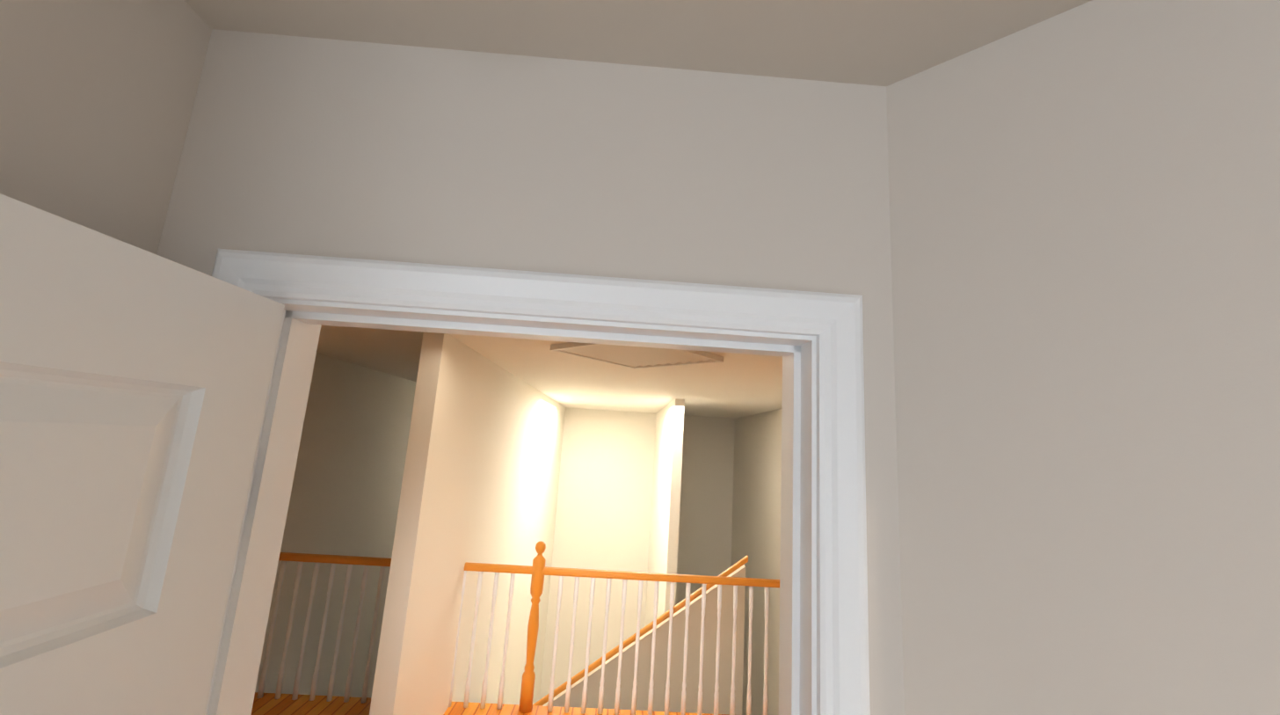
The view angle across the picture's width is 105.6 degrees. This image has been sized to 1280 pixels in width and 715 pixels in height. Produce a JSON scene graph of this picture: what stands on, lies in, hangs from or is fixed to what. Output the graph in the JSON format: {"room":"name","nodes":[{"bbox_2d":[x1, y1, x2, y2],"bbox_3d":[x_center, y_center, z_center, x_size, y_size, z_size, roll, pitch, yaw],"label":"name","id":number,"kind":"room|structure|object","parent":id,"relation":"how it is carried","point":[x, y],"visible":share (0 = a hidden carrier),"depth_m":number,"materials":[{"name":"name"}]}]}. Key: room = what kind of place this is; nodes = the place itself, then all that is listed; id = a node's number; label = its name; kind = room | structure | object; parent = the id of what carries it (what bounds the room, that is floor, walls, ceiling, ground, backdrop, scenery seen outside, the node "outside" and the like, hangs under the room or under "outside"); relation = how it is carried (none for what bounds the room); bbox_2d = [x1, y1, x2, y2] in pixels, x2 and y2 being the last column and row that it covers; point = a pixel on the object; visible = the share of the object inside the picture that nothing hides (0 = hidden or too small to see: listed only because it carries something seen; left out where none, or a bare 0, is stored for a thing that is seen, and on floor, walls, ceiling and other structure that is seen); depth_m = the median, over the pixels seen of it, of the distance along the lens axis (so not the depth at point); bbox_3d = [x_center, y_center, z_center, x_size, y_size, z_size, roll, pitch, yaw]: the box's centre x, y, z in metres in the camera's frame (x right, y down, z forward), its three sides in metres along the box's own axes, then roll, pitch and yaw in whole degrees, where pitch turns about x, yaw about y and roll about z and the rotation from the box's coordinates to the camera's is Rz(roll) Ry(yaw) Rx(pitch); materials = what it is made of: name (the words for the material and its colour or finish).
{"room":"bedroom","nodes":[
{"label":"bedroom","id":0,"kind":"room"},
{"bbox_2d":[254,331,781,714],"bbox_3d":[-0.542,2.875,4.607,4.960,5.390,8.600,4,-10,-2],"label":"wall","id":1,"kind":"structure","parent":0,"point":[445,467],"depth_m":5.14,"materials":[{"name":"paint"}]},
{"bbox_2d":[0,0,1047,714],"bbox_3d":[-1.338,0.454,-0.668,0.982,2.500,3.960,-6,-14,43],"label":"wall","id":2,"kind":"structure","parent":0,"point":[146,125],"depth_m":0.66,"materials":[{"name":"paint"}]},
{"bbox_2d":[0,193,284,714],"bbox_3d":[-0.534,0.867,0.087,0.545,2.030,0.558,-6,-14,43],"label":"entry door","id":3,"kind":"structure","parent":2,"relation":"in","point":[134,381],"depth_m":0.43,"materials":[{"name":"white wood"}]},
{"bbox_2d":[204,248,870,714],"bbox_3d":[-0.192,0.936,0.530,0.848,2.109,0.158,4,-10,-2],"label":"door frame","id":4,"kind":"structure","parent":2,"relation":"attached to","point":[832,323],"depth_m":0.63,"materials":[{"name":"white wood"}]},
{"bbox_2d":[183,0,1091,418],"bbox_3d":[-0.241,0.038,3.706,11.322,0.090,11.092,-6,-14,43],"label":"ceiling","id":5,"kind":"structure","parent":0,"point":[879,42],"depth_m":0.67,"materials":[{"name":"paint"}]},
{"bbox_2d":[550,341,723,369],"bbox_3d":[-0.017,-0.024,3.082,0.780,0.032,0.780,-6,-14,43],"label":"attic hatch","id":6,"kind":"object","parent":5,"relation":"in","point":[634,357],"visible":0.73,"depth_m":3.09,"materials":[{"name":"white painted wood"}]},
{"bbox_2d":[542,564,745,714],"bbox_3d":[-0.312,3.101,4.455,2.500,2.400,0.100,4,-10,-2],"label":"wall","id":7,"kind":"structure","parent":0,"point":[677,658],"depth_m":4.48,"materials":[{"name":"beige paint"}]},
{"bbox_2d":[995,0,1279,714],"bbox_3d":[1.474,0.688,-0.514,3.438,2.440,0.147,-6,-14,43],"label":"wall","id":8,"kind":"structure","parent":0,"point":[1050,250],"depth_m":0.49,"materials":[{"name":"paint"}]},
{"label":"outside","id":9,"kind":"structure","parent":0,"visible":0},
{"bbox_2d":[251,691,728,714],"bbox_3d":[-0.422,2.269,1.911,4.720,0.060,3.205,4,-10,-2],"label":"floor","id":10,"kind":"structure","parent":9,"point":[267,703],"depth_m":3.36,"materials":[{"name":"brown wood"}]},
{"bbox_2d":[256,540,779,714],"bbox_3d":[-0.421,2.423,3.510,3.243,2.072,3.406,-6,-14,43],"label":"railing","id":11,"kind":"object","parent":10,"relation":"on","point":[538,570],"visible":0.71,"depth_m":3.51,"materials":[{"name":"orange wood"}]}
]}

